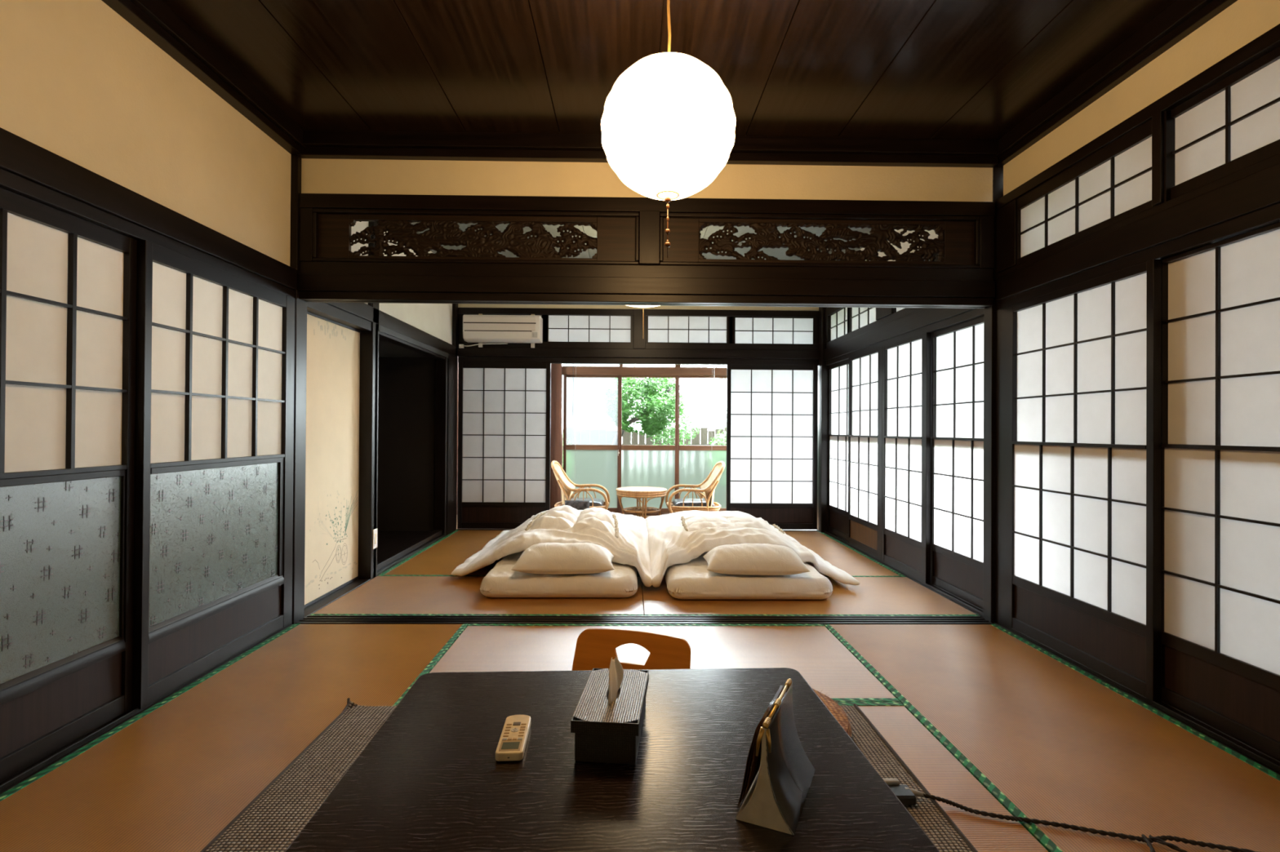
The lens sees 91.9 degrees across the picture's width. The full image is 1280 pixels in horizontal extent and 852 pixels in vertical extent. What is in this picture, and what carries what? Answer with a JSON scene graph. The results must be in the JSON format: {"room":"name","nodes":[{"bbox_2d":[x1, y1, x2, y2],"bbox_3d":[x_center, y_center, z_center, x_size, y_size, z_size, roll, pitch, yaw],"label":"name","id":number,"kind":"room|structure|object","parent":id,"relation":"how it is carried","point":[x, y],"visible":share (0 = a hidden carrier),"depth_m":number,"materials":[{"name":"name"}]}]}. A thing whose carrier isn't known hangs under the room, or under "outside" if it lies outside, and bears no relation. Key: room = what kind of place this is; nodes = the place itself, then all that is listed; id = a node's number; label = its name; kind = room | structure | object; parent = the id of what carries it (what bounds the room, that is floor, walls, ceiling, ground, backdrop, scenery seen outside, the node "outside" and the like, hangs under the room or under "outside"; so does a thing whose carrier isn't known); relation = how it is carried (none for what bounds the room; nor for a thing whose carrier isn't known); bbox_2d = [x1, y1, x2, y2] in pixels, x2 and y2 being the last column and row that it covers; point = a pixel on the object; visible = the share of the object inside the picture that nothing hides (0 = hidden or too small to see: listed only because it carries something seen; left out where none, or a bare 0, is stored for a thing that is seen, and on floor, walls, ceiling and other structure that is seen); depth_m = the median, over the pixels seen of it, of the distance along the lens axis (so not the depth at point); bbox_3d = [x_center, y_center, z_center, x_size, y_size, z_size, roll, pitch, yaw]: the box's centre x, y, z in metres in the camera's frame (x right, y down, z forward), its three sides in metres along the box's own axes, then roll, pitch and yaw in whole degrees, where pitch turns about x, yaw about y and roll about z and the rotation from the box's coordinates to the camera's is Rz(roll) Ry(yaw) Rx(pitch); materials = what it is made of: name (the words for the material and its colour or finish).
{"room":"traditional dwelling","nodes":[
{"label":"traditional dwelling","id":0,"kind":"room"},
{"bbox_2d":[0,0,452,577],"bbox_3d":[-2.171,-0.272,2.765,0.850,2.650,6.800,0,0,-1],"label":"wall","id":1,"kind":"structure","parent":0,"point":[80,83],"depth_m":2.37,"materials":[{"name":"beige paint"}]},
{"bbox_2d":[0,187,137,782],"bbox_3d":[-1.777,0.166,1.721,0.030,1.643,0.965,0,0,-1],"label":"door","id":2,"kind":"structure","parent":1,"relation":"in","point":[68,282],"depth_m":1.90,"materials":[{"name":"brown wood"}]},
{"bbox_2d":[0,622,293,794],"bbox_3d":[-1.778,1.015,1.259,0.100,0.073,3.790,0,0,-1],"label":"trim","id":3,"kind":"structure","parent":1,"relation":"attached to","point":[9,783],"depth_m":1.98,"materials":[{"name":"brown wood"}]},
{"bbox_2d":[0,127,297,297],"bbox_3d":[-1.768,-0.733,1.269,0.100,0.150,3.790,0,0,-1],"label":"trim","id":4,"kind":"structure","parent":1,"relation":"attached to","point":[28,170],"depth_m":2.07,"materials":[{"name":"brown wood"}]},
{"bbox_2d":[101,0,306,154],"bbox_3d":[-1.741,-1.460,1.274,0.145,0.127,3.790,0,0,-1],"label":"trim","id":5,"kind":"structure","parent":1,"relation":"attached to","point":[153,19],"depth_m":2.44,"materials":[{"name":"brown wood"}]},
{"bbox_2d":[132,240,294,709],"bbox_3d":[-1.762,0.171,2.650,0.030,1.643,0.969,0,0,-1],"label":"door","id":6,"kind":"structure","parent":1,"relation":"in","point":[213,531],"depth_m":2.51,"materials":[{"name":"brown wood"}]},
{"bbox_2d":[289,154,306,624],"bbox_3d":[-1.804,-0.218,3.203,0.100,2.550,0.105,0,0,-1],"label":"trim","id":7,"kind":"structure","parent":1,"relation":"attached to","point":[300,306],"depth_m":3.18,"materials":[{"name":"brown wood"}]},
{"bbox_2d":[298,208,313,262],"bbox_3d":[-1.716,-0.982,3.219,0.066,0.274,0.095,0,0,-1],"label":"trim","id":8,"kind":"structure","parent":1,"relation":"attached to","point":[305,225],"depth_m":3.17,"materials":[{"name":"brown wood"}]},
{"bbox_2d":[304,311,360,608],"bbox_3d":[-1.853,0.183,3.692,0.022,1.642,0.878,0,0,-1],"label":"door","id":9,"kind":"structure","parent":1,"relation":"in","point":[333,348],"depth_m":3.71,"materials":[{"name":"paint"}]},
{"bbox_2d":[358,222,379,579],"bbox_3d":[-1.820,-0.212,4.141,0.100,2.550,0.100,0,0,-1],"label":"trim","id":10,"kind":"structure","parent":1,"relation":"attached to","point":[368,346],"depth_m":4.09,"materials":[{"name":"brown wood"}]},
{"bbox_2d":[304,529,444,617],"bbox_3d":[-1.833,1.010,4.486,0.100,0.110,2.475,0,0,-1],"label":"trim","id":11,"kind":"structure","parent":1,"relation":"attached to","point":[396,557],"depth_m":4.47,"materials":[{"name":"brown wood"}]},
{"bbox_2d":[306,302,457,360],"bbox_3d":[-1.826,-0.704,4.686,0.100,0.160,2.855,0,0,-1],"label":"trim","id":12,"kind":"structure","parent":1,"relation":"attached to","point":[357,316],"depth_m":4.22,"materials":[{"name":"brown wood"}]},
{"bbox_2d":[434,303,457,536],"bbox_3d":[-1.850,-0.202,5.920,0.100,2.550,0.380,0,0,-1],"label":"trim","id":13,"kind":"structure","parent":1,"relation":"attached to","point":[441,499],"depth_m":5.75,"materials":[{"name":"brown wood"}]},
{"bbox_2d":[457,362,551,528],"bbox_3d":[-1.346,0.192,6.142,0.910,1.645,0.030,0,0,-1],"label":"door","id":14,"kind":"structure","parent":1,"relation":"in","point":[504,408],"depth_m":6.14,"materials":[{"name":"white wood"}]},
{"bbox_2d":[457,528,818,531],"bbox_3d":[-0.012,1.061,6.170,3.600,0.059,0.090,0,0,-1],"label":"trim","id":15,"kind":"structure","parent":1,"relation":"attached to","point":[459,529],"depth_m":6.13,"materials":[{"name":"brown wood"}]},
{"bbox_2d":[457,347,819,365],"bbox_3d":[-0.001,-0.692,6.177,3.600,0.145,0.095,0,0,-1],"label":"trim","id":16,"kind":"structure","parent":1,"relation":"attached to","point":[530,355],"depth_m":6.14,"materials":[{"name":"brown wood"}]},
{"bbox_2d":[295,615,993,624],"bbox_3d":[0.038,1.045,3.255,3.600,0.057,0.130,0,0,-1],"label":"trim","id":17,"kind":"structure","parent":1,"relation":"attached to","point":[309,620],"depth_m":3.25,"materials":[{"name":"brown wood"}]},
{"bbox_2d":[297,261,995,308],"bbox_3d":[0.049,-0.738,3.243,3.600,0.193,0.105,0,0,-1],"label":"beam","id":18,"kind":"structure","parent":1,"relation":"attached to","point":[317,282],"depth_m":3.20,"materials":[{"name":"brown wood"}]},
{"bbox_2d":[311,208,639,265],"bbox_3d":[-0.844,-0.977,3.216,1.679,0.274,0.060,0,0,-1],"label":"transom","id":19,"kind":"object","parent":18,"relation":"on","point":[616,242],"visible":1,"depth_m":3.22,"materials":[{"name":"brown wood"}]},
{"bbox_2d":[659,212,979,268],"bbox_3d":[0.939,-0.966,3.247,1.677,0.274,0.060,0,0,-1],"label":"transom","id":20,"kind":"object","parent":18,"relation":"on","point":[957,246],"visible":1,"depth_m":3.25,"materials":[{"name":"brown wood"}]},
{"bbox_2d":[725,364,817,529],"bbox_3d":[1.319,0.209,6.187,0.908,1.645,0.030,0,0,-1],"label":"door","id":21,"kind":"structure","parent":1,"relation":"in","point":[772,410],"depth_m":6.19,"materials":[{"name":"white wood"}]},
{"bbox_2d":[377,530,431,559],"bbox_3d":[-2.209,1.008,4.957,0.765,0.075,1.600,0,0,-1],"label":"floor","id":22,"kind":"structure","parent":0,"point":[388,541],"depth_m":5.32,"materials":[{"name":"brown wood"}]},
{"bbox_2d":[456,362,458,515],"bbox_3d":[-1.816,-0.144,7.276,1.415,2.450,0.110,0,0,-1],"label":"wall","id":23,"kind":"structure","parent":0,"point":[458,362],"depth_m":7.21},
{"bbox_2d":[550,364,563,509],"bbox_3d":[-1.043,-0.140,7.214,0.260,2.450,0.260,0,0,-1],"label":"trim","id":24,"kind":"structure","parent":23,"relation":"attached to","point":[557,376],"depth_m":7.18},
{"bbox_2d":[564,500,589,510],"bbox_3d":[-0.650,0.901,6.388,0.256,0.266,0.074,0,0,-1],"label":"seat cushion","id":25,"kind":"object","parent":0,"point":[577,504],"visible":0.34,"depth_m":6.36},
{"bbox_2d":[457,303,818,311],"bbox_3d":[0.002,-1.362,6.199,3.640,0.405,0.060,0,0,-1],"label":"wall","id":26,"kind":"structure","parent":0,"point":[460,305],"depth_m":6.17,"materials":[{"name":"beige paint"}]},
{"bbox_2d":[462,313,542,347],"bbox_3d":[-1.351,-0.938,6.008,0.784,0.328,0.200,0,0,-1],"label":"air conditioner","id":27,"kind":"object","parent":26,"relation":"attached to","point":[480,328],"visible":1,"depth_m":5.91,"materials":[{"name":"white plastic"}]},
{"bbox_2d":[463,316,535,330],"bbox_3d":[-1.342,-0.978,5.914,0.683,0.133,0.009,0,0,-1],"label":"grille","id":28,"kind":"object","parent":27,"relation":"attached to","point":[470,323],"depth_m":5.91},
{"bbox_2d":[457,314,548,342],"bbox_3d":[-1.357,-0.972,6.146,0.895,0.382,0.022,0,0,-1],"label":"window","id":29,"kind":"structure","parent":26,"relation":"in","point":[545,317],"depth_m":6.14,"materials":[{"name":"brown wood"}]},
{"bbox_2d":[542,315,633,342],"bbox_3d":[-0.505,-0.967,6.161,0.944,0.382,0.022,0,0,-1],"label":"window","id":30,"kind":"structure","parent":26,"relation":"in","point":[562,328],"depth_m":6.17,"materials":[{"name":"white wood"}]},
{"bbox_2d":[457,307,819,350],"bbox_3d":[0.000,-0.962,6.181,3.600,0.395,0.090,0,0,-1],"label":"trim","id":31,"kind":"structure","parent":26,"relation":"attached to","point":[518,311],"depth_m":6.14,"materials":[{"name":"brown wood"}]},
{"bbox_2d":[633,309,645,349],"bbox_3d":[-0.005,-0.960,6.171,0.120,0.390,0.110,0,0,-1],"label":"trim","id":32,"kind":"structure","parent":26,"relation":"attached to","point":[639,315],"depth_m":6.12,"materials":[{"name":"brown wood"}]},
{"bbox_2d":[645,315,735,343],"bbox_3d":[0.485,-0.963,6.178,0.930,0.382,0.022,0,0,-1],"label":"window","id":33,"kind":"structure","parent":26,"relation":"in","point":[659,329],"depth_m":6.18,"materials":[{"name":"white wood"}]},
{"bbox_2d":[726,316,818,344],"bbox_3d":[1.330,-0.949,6.192,0.928,0.383,0.022,0,0,-1],"label":"window","id":34,"kind":"structure","parent":26,"relation":"in","point":[748,330],"depth_m":6.20,"materials":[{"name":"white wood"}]},
{"bbox_2d":[301,158,993,201],"bbox_3d":[0.055,-1.376,3.259,3.605,0.410,0.070,0,0,-1],"label":"wall","id":35,"kind":"structure","parent":0,"point":[340,176],"depth_m":3.22,"materials":[{"name":"beige paint"}]},
{"bbox_2d":[298,193,994,216],"bbox_3d":[0.051,-1.145,3.248,3.600,0.073,0.100,0,0,-1],"label":"trim","id":36,"kind":"structure","parent":35,"relation":"attached to","point":[335,201],"depth_m":3.20,"materials":[{"name":"brown wood"}]},
{"bbox_2d":[297,129,999,168],"bbox_3d":[0.056,-1.435,3.224,3.605,0.132,0.150,0,0,-1],"label":"trim","id":37,"kind":"structure","parent":35,"relation":"attached to","point":[320,144],"depth_m":3.17,"materials":[{"name":"brown wood"}]},
{"bbox_2d":[639,210,659,265],"bbox_3d":[0.048,-0.971,3.239,0.105,0.274,0.115,0,0,-1],"label":"trim","id":38,"kind":"structure","parent":35,"relation":"attached to","point":[649,220],"depth_m":3.18,"materials":[{"name":"brown wood"}]},
{"bbox_2d":[982,166,1003,622],"bbox_3d":[1.900,-0.195,3.287,0.110,2.550,0.075,0,0,-1],"label":"trim","id":39,"kind":"structure","parent":35,"relation":"attached to","point":[989,313],"depth_m":3.25,"materials":[{"name":"brown wood"}]},
{"bbox_2d":[161,0,1177,260],"bbox_3d":[0.061,-1.524,2.835,3.800,0.080,6.850,0,0,-1],"label":"ceiling","id":40,"kind":"structure","parent":0,"point":[945,69],"depth_m":2.49,"materials":[{"name":"wood"}]},
{"bbox_2d":[600,0,736,257],"bbox_3d":[0.091,-1.017,2.007,0.436,0.943,0.436,0,0,-1],"label":"paper lantern","id":41,"kind":"object","parent":40,"relation":"hanging from","point":[668,122],"visible":1,"depth_m":1.85,"materials":[{"name":"white"}]},
{"bbox_2d":[824,308,983,365],"bbox_3d":[1.886,-0.682,4.752,0.095,0.160,2.850,0,0,-1],"label":"trim","id":42,"kind":"structure","parent":0,"point":[923,321],"depth_m":4.36,"materials":[{"name":"brown wood"}]},
{"bbox_2d":[860,0,1279,261],"bbox_3d":[1.940,-1.367,2.841,0.060,0.410,6.800,0,0,-1],"label":"wall","id":43,"kind":"structure","parent":0,"point":[1242,22],"depth_m":2.33,"materials":[{"name":"beige paint"}]},
{"bbox_2d":[817,306,828,532],"bbox_3d":[1.846,-0.179,6.159,0.120,2.550,0.150,0,0,-1],"label":"trim","id":44,"kind":"structure","parent":43,"relation":"attached to","point":[823,370],"depth_m":6.08,"materials":[{"name":"brown wood"}]},
{"bbox_2d":[828,307,852,342],"bbox_3d":[1.851,-0.945,5.745,0.022,0.368,0.625,0,0,-1],"label":"window","id":45,"kind":"structure","parent":43,"relation":"in","point":[838,319],"depth_m":5.75,"materials":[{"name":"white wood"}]},
{"bbox_2d":[825,307,893,342],"bbox_3d":[1.887,-0.952,4.753,0.095,0.256,2.850,0,0,-1],"label":"trim","id":46,"kind":"structure","parent":43,"relation":"attached to","point":[881,313],"depth_m":4.77,"materials":[{"name":"brown wood"}]},
{"bbox_2d":[847,307,876,333],"bbox_3d":[1.861,-0.949,5.143,0.022,0.368,0.730,0,0,-1],"label":"window","id":47,"kind":"structure","parent":43,"relation":"in","point":[861,317],"depth_m":5.22,"materials":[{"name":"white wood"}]},
{"bbox_2d":[825,254,935,348],"bbox_3d":[1.890,-0.962,4.753,0.090,0.400,2.850,0,0,-1],"label":"trim","id":48,"kind":"structure","parent":43,"relation":"attached to","point":[828,311],"depth_m":5.00,"materials":[{"name":"brown wood"}]},
{"bbox_2d":[978,216,994,268],"bbox_3d":[1.814,-0.961,3.280,0.073,0.274,0.095,0,0,-1],"label":"trim","id":49,"kind":"structure","parent":43,"relation":"attached to","point":[986,223],"depth_m":3.23,"materials":[{"name":"brown wood"}]},
{"bbox_2d":[996,111,1164,272],"bbox_3d":[1.924,-0.975,2.756,0.090,0.335,1.025,0,0,-1],"label":"trim","id":50,"kind":"structure","parent":43,"relation":"attached to","point":[1006,215],"depth_m":3.10,"materials":[{"name":"brown wood"}]},
{"bbox_2d":[1014,110,1171,266],"bbox_3d":[1.903,-0.959,2.692,0.022,0.365,0.913,0,0,-1],"label":"window","id":51,"kind":"structure","parent":43,"relation":"in","point":[1113,184],"depth_m":2.60,"materials":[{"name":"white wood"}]},
{"bbox_2d":[995,0,1238,167],"bbox_3d":[1.941,-1.437,1.351,0.130,0.127,3.820,0,0,-1],"label":"trim","id":52,"kind":"structure","parent":43,"relation":"attached to","point":[1182,18],"depth_m":2.44,"materials":[{"name":"brown wood"}]},
{"bbox_2d":[995,23,1279,278],"bbox_3d":[1.948,-0.989,1.349,0.090,0.416,3.820,0,0,-1],"label":"trim","id":53,"kind":"structure","parent":43,"relation":"attached to","point":[1269,41],"depth_m":2.23,"materials":[{"name":"brown wood"}]},
{"bbox_2d":[1170,46,1279,199],"bbox_3d":[1.936,-0.989,1.827,0.022,0.371,0.937,0,0,-1],"label":"window","id":54,"kind":"structure","parent":43,"relation":"in","point":[1233,126],"depth_m":2.03,"materials":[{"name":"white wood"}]},
{"bbox_3d":[0.277,1.073,6.826,5.600,0.055,1.213,0,0,-1],"label":"floor","id":55,"kind":"structure","parent":0,"visible":0},
{"bbox_2d":[551,460,609,510],"bbox_3d":[-0.642,0.708,6.703,0.630,0.663,0.550,0,0,-1],"label":"rattan chair","id":56,"kind":"object","parent":55,"relation":"on","point":[566,486],"visible":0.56,"depth_m":6.52,"materials":[{"name":"wicker"}]},
{"bbox_2d":[616,486,666,519],"bbox_3d":[0.016,0.866,6.777,0.560,0.361,0.560,0,0,13],"label":"table","id":57,"kind":"object","parent":55,"relation":"on","point":[636,492],"visible":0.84,"depth_m":6.63,"materials":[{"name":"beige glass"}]},
{"bbox_2d":[622,506,660,513],"bbox_3d":[0.016,0.919,6.776,0.424,0.025,0.424,0,0,-1],"label":"shelf","id":58,"kind":"object","parent":57,"relation":"attached to","point":[633,509],"depth_m":6.74,"materials":[{"name":"wicker"}]},
{"bbox_2d":[617,512,670,515],"bbox_3d":[0.774,1.060,7.309,3.390,0.072,0.120,0,0,-1],"label":"trim","id":59,"kind":"structure","parent":55,"relation":"on","point":[627,513],"depth_m":7.24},
{"bbox_2d":[563,374,619,512],"bbox_3d":[-0.567,0.208,7.289,0.672,1.616,0.063,0,0,-1],"label":"door","id":60,"kind":"structure","parent":59,"relation":"on","point":[591,452],"depth_m":7.31,"materials":[{"name":"clear glass"}]},
{"bbox_2d":[617,375,678,512],"bbox_3d":[0.098,0.212,7.287,0.697,1.616,0.030,0,0,-1],"label":"door","id":61,"kind":"structure","parent":59,"relation":"on","point":[639,465],"depth_m":7.28,"materials":[{"name":"clear glass"}]},
{"bbox_2d":[562,366,726,376],"bbox_3d":[0.784,-0.640,7.318,3.390,0.097,0.120,0,0,-1],"label":"door frame","id":62,"kind":"structure","parent":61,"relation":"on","point":[580,371],"depth_m":7.25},
{"bbox_2d":[677,375,726,511],"bbox_3d":[0.769,0.216,7.328,0.678,1.616,0.030,0,0,-1],"label":"door","id":63,"kind":"structure","parent":59,"relation":"on","point":[695,463],"depth_m":7.32,"materials":[{"name":"clear glass"}]},
{"bbox_2d":[665,461,724,513],"bbox_3d":[0.599,0.715,6.750,0.630,0.663,0.550,0,0,-1],"label":"rattan chair","id":64,"kind":"object","parent":55,"relation":"on","point":[708,486],"visible":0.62,"depth_m":6.52,"materials":[{"name":"wicker"}]},
{"bbox_2d":[672,498,715,506],"bbox_3d":[0.580,0.839,6.746,0.430,0.077,0.410,0,0,-1],"label":"seat cushion","id":65,"kind":"object","parent":64,"relation":"on","point":[677,502],"visible":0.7,"depth_m":6.57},
{"bbox_3d":[0.045,1.104,2.795,3.800,0.065,6.800,0,0,-1],"label":"floor","id":66,"kind":"structure","parent":0,"visible":0},
{"bbox_2d":[0,623,468,851],"bbox_3d":[-1.304,1.032,2.248,0.882,0.056,1.827,0,0,-1],"label":"mat","id":67,"kind":"object","parent":66,"relation":"on","point":[171,776],"visible":0.76,"depth_m":1.94,"materials":[{"name":"wicker"}]},
{"bbox_2d":[380,529,503,574],"bbox_3d":[-1.350,1.049,5.163,0.889,0.056,1.877,0,0,-1],"label":"mat","id":68,"kind":"object","parent":66,"relation":"on","point":[442,557],"visible":0.36,"depth_m":4.85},
{"bbox_2d":[309,574,644,615],"bbox_3d":[-0.878,1.044,3.768,1.784,0.056,0.922,0,0,-1],"label":"mat","id":69,"kind":"object","parent":66,"relation":"on","point":[384,594],"visible":0.56,"depth_m":3.58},
{"bbox_2d":[430,623,899,702],"bbox_3d":[0.043,1.043,2.729,1.822,0.056,0.912,0,0,-1],"label":"mat","id":70,"kind":"object","parent":66,"relation":"on","point":[811,650],"visible":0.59,"depth_m":2.81,"materials":[{"name":"wicker"}]},
{"bbox_2d":[641,575,980,616],"bbox_3d":[0.927,1.054,3.799,1.822,0.056,0.922,0,0,-1],"label":"mat","id":71,"kind":"object","parent":66,"relation":"on","point":[874,595],"visible":0.52,"depth_m":3.58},
{"bbox_2d":[784,531,904,576],"bbox_3d":[1.361,1.065,5.209,0.907,0.056,1.877,0,0,-1],"label":"mat","id":72,"kind":"object","parent":66,"relation":"on","point":[840,555],"visible":0.29,"depth_m":4.97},
{"bbox_2d":[823,530,982,617],"bbox_3d":[1.878,1.057,4.742,0.110,0.073,2.850,0,0,-1],"label":"trim","id":73,"kind":"structure","parent":66,"relation":"on","point":[969,606],"depth_m":3.93,"materials":[{"name":"brown wood"}]},
{"bbox_2d":[827,359,848,540],"bbox_3d":[1.867,0.218,5.737,0.032,1.628,0.690,0,0,-1],"label":"door","id":74,"kind":"structure","parent":73,"relation":"on","point":[837,405],"depth_m":5.81,"materials":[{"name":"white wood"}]},
{"bbox_2d":[847,346,882,560],"bbox_3d":[1.846,0.214,5.065,0.032,1.628,0.733,0,0,-1],"label":"door","id":75,"kind":"structure","parent":73,"relation":"on","point":[865,369],"depth_m":5.05,"materials":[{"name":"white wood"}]},
{"bbox_2d":[881,332,931,584],"bbox_3d":[1.859,0.210,4.349,0.032,1.628,0.695,0,0,-1],"label":"door","id":76,"kind":"structure","parent":73,"relation":"on","point":[906,363],"depth_m":4.30,"materials":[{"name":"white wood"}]},
{"bbox_2d":[930,315,983,609],"bbox_3d":[1.902,0.206,3.675,0.032,1.628,0.695,0,0,-1],"label":"door","id":77,"kind":"structure","parent":73,"relation":"on","point":[957,358],"depth_m":3.70,"materials":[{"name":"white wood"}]},
{"bbox_2d":[836,702,1048,851],"bbox_3d":[0.059,1.038,1.814,1.822,0.056,0.912,0,0,-1],"label":"mat","id":78,"kind":"object","parent":66,"relation":"on","point":[939,771],"visible":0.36,"depth_m":1.77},
{"bbox_2d":[823,623,1279,851],"bbox_3d":[1.415,1.049,2.295,0.899,0.056,1.827,0,0,-1],"label":"mat","id":79,"kind":"object","parent":66,"relation":"on","point":[1050,740],"visible":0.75,"depth_m":1.97,"materials":[{"name":"wicker"}]},
{"bbox_2d":[883,778,1261,851],"bbox_3d":[1.136,0.993,1.479,1.118,0.043,0.176,0,0,18],"label":"power cord","id":80,"kind":"object","parent":79,"relation":"on","point":[907,796],"visible":0.98,"depth_m":1.56,"materials":[{"name":"black plastic"}]},
{"bbox_2d":[992,620,1279,774],"bbox_3d":[1.936,1.038,1.338,0.110,0.073,3.820,0,0,-1],"label":"trim","id":81,"kind":"structure","parent":66,"relation":"on","point":[1260,757],"depth_m":2.14,"materials":[{"name":"brown wood"}]},
{"bbox_2d":[995,259,1161,702],"bbox_3d":[1.886,0.203,2.754,0.032,1.625,0.975,0,0,-1],"label":"door","id":82,"kind":"structure","parent":81,"relation":"on","point":[1078,366],"depth_m":2.62,"materials":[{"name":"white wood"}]},
{"bbox_2d":[1160,222,1279,761],"bbox_3d":[1.934,0.198,1.818,0.032,1.625,0.952,0,0,-1],"label":"door","id":83,"kind":"structure","parent":81,"relation":"on","point":[1220,448],"depth_m":2.04,"materials":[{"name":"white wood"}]},
{"bbox_3d":[0.075,1.033,0.899,1.822,0.056,0.912,0,0,-1],"label":"mat","id":84,"kind":"object","parent":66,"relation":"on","visible":0},
{"bbox_2d":[200,697,977,851],"bbox_3d":[-0.115,0.990,1.239,1.833,0.032,1.993,0,0,-1],"label":"woven rug","id":85,"kind":"object","parent":84,"relation":"on","point":[275,817],"visible":0.2,"depth_m":1.71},
{"bbox_2d":[284,667,939,851],"bbox_3d":[-0.046,0.830,1.055,1.028,0.328,1.293,0,0,-3],"label":"table","id":86,"kind":"object","parent":85,"relation":"on","point":[430,779],"visible":0.72,"depth_m":1.16,"materials":[{"name":"brown wood"}]},
{"bbox_2d":[495,714,530,761],"bbox_3d":[-0.265,0.654,1.306,0.055,0.019,0.171,0,0,-4],"label":"remote control","id":87,"kind":"object","parent":86,"relation":"on","point":[511,746],"visible":1,"depth_m":1.28,"materials":[{"name":"beige plastic"}]},
{"bbox_2d":[570,667,648,764],"bbox_3d":[-0.058,0.624,1.348,0.134,0.085,0.271,0,0,5],"label":"tissue box","id":88,"kind":"object","parent":86,"relation":"on","point":[604,732],"visible":0.98,"depth_m":1.23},
{"bbox_2d":[608,657,623,705],"bbox_3d":[-0.060,0.551,1.327,0.027,0.087,0.078,0,0,19],"label":"tissue","id":89,"kind":"object","parent":88,"relation":"on","point":[615,671],"visible":0.98,"depth_m":1.34,"materials":[{"name":"white paper"}]},
{"bbox_2d":[735,678,815,835],"bbox_3d":[0.250,0.582,1.125,0.100,0.172,0.220,0,0,25],"label":"menu stand","id":90,"kind":"object","parent":86,"relation":"on","point":[775,798],"visible":1,"depth_m":1.06,"materials":[{"name":"grey plastic"}]},
{"bbox_2d":[571,628,691,671],"bbox_3d":[-0.094,0.852,1.856,0.418,0.312,0.542,0,0,17],"label":"chair","id":91,"kind":"object","parent":85,"relation":"on","point":[595,648],"visible":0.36,"depth_m":2.09,"materials":[{"name":"orange wood"}]},
{"bbox_2d":[813,688,853,737],"bbox_3d":[0.392,0.973,2.092,0.665,0.062,0.652,0,0,-1],"label":"round cushion","id":92,"kind":"object","parent":85,"relation":"on","point":[835,709],"visible":0.12,"depth_m":2.08,"materials":[{"name":"orange fabric"}]},
{"bbox_3d":[-0.457,1.054,5.178,0.892,0.056,1.877,0,0,-1],"label":"mat","id":93,"kind":"object","parent":66,"relation":"on","visible":0},
{"bbox_2d":[480,551,637,597],"bbox_3d":[-0.500,0.952,4.630,0.949,0.137,2.046,0,0,-1],"label":"mattress","id":94,"kind":"object","parent":93,"relation":"on","point":[500,581],"visible":0.34,"depth_m":3.63,"materials":[{"name":"white fabric"}]},
{"bbox_2d":[450,505,651,586],"bbox_3d":[-0.601,0.823,4.773,1.323,0.376,1.985,0,0,-1],"label":"duvet","id":95,"kind":"object","parent":94,"relation":"on","point":[625,536],"visible":0.95,"depth_m":4.26,"materials":[{"name":"white fabric"}]},
{"bbox_2d":[511,542,614,574],"bbox_3d":[-0.455,0.799,3.778,0.600,0.170,0.380,0,0,-3],"label":"pillow","id":96,"kind":"object","parent":94,"relation":"on","point":[551,558],"visible":1,"depth_m":3.63,"materials":[{"name":"white fabric"}]},
{"bbox_3d":[0.448,1.060,5.194,0.912,0.056,1.877,0,0,-1],"label":"mat","id":97,"kind":"object","parent":66,"relation":"on","visible":0},
{"bbox_2d":[664,551,832,599],"bbox_3d":[0.641,0.959,4.618,0.988,0.137,2.059,0,0,-1],"label":"mattress","id":98,"kind":"object","parent":97,"relation":"on","point":[691,580],"visible":0.35,"depth_m":3.61,"materials":[{"name":"white fabric"}]},
{"bbox_2d":[644,510,859,587],"bbox_3d":[0.708,0.854,4.788,1.313,0.332,2.000,0,0,-1],"label":"duvet","id":99,"kind":"object","parent":98,"relation":"on","point":[682,536],"visible":0.93,"depth_m":4.20,"materials":[{"name":"white fabric"}]},
{"bbox_2d":[702,543,809,575],"bbox_3d":[0.696,0.807,3.783,0.600,0.168,0.380,0,0,2],"label":"pillow","id":100,"kind":"object","parent":98,"relation":"on","point":[751,559],"visible":1,"depth_m":3.63,"materials":[{"name":"white fabric"}]},
{"bbox_3d":[1.979,-0.986,0.419,0.060,0.400,1.960,0,0,-1],"label":"wall","id":101,"kind":"structure","parent":0,"visible":0},
{"bbox_2d":[995,163,1279,310],"bbox_3d":[1.944,-0.700,1.347,0.095,0.162,3.820,0,0,-1],"label":"trim","id":102,"kind":"structure","parent":101,"relation":"attached to","point":[1251,202],"depth_m":2.24,"materials":[{"name":"brown wood"}]},
{"label":"outside","id":103,"kind":"structure","parent":0,"visible":0},
{"bbox_3d":[0.705,1.599,16.706,26.000,0.100,18.600,0,0,-1],"label":"ground","id":104,"kind":"structure","parent":103,"visible":0},
{"bbox_2d":[562,426,726,468],"bbox_3d":[-0.069,0.755,9.631,8.200,1.500,0.070,0,0,-1],"label":"fence","id":105,"kind":"object","parent":104,"relation":"on","point":[703,438],"visible":0.02,"depth_m":9.61,"materials":[{"name":"brown wood"}]},
{"bbox_2d":[621,366,699,445],"bbox_3d":[0.171,0.313,9.049,1.469,2.384,0.976,0,0,-1],"label":"maple tree","id":106,"kind":"object","parent":104,"relation":"on","point":[660,407],"visible":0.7,"depth_m":8.87,"materials":[{"name":"green plant"}]},
{"bbox_2d":[708,425,726,445],"bbox_3d":[1.451,0.712,9.118,1.069,1.597,0.742,0,0,-1],"label":"shrub","id":107,"kind":"object","parent":104,"relation":"on","point":[722,436],"visible":0.09,"depth_m":9.09,"materials":[{"name":"green plant"}]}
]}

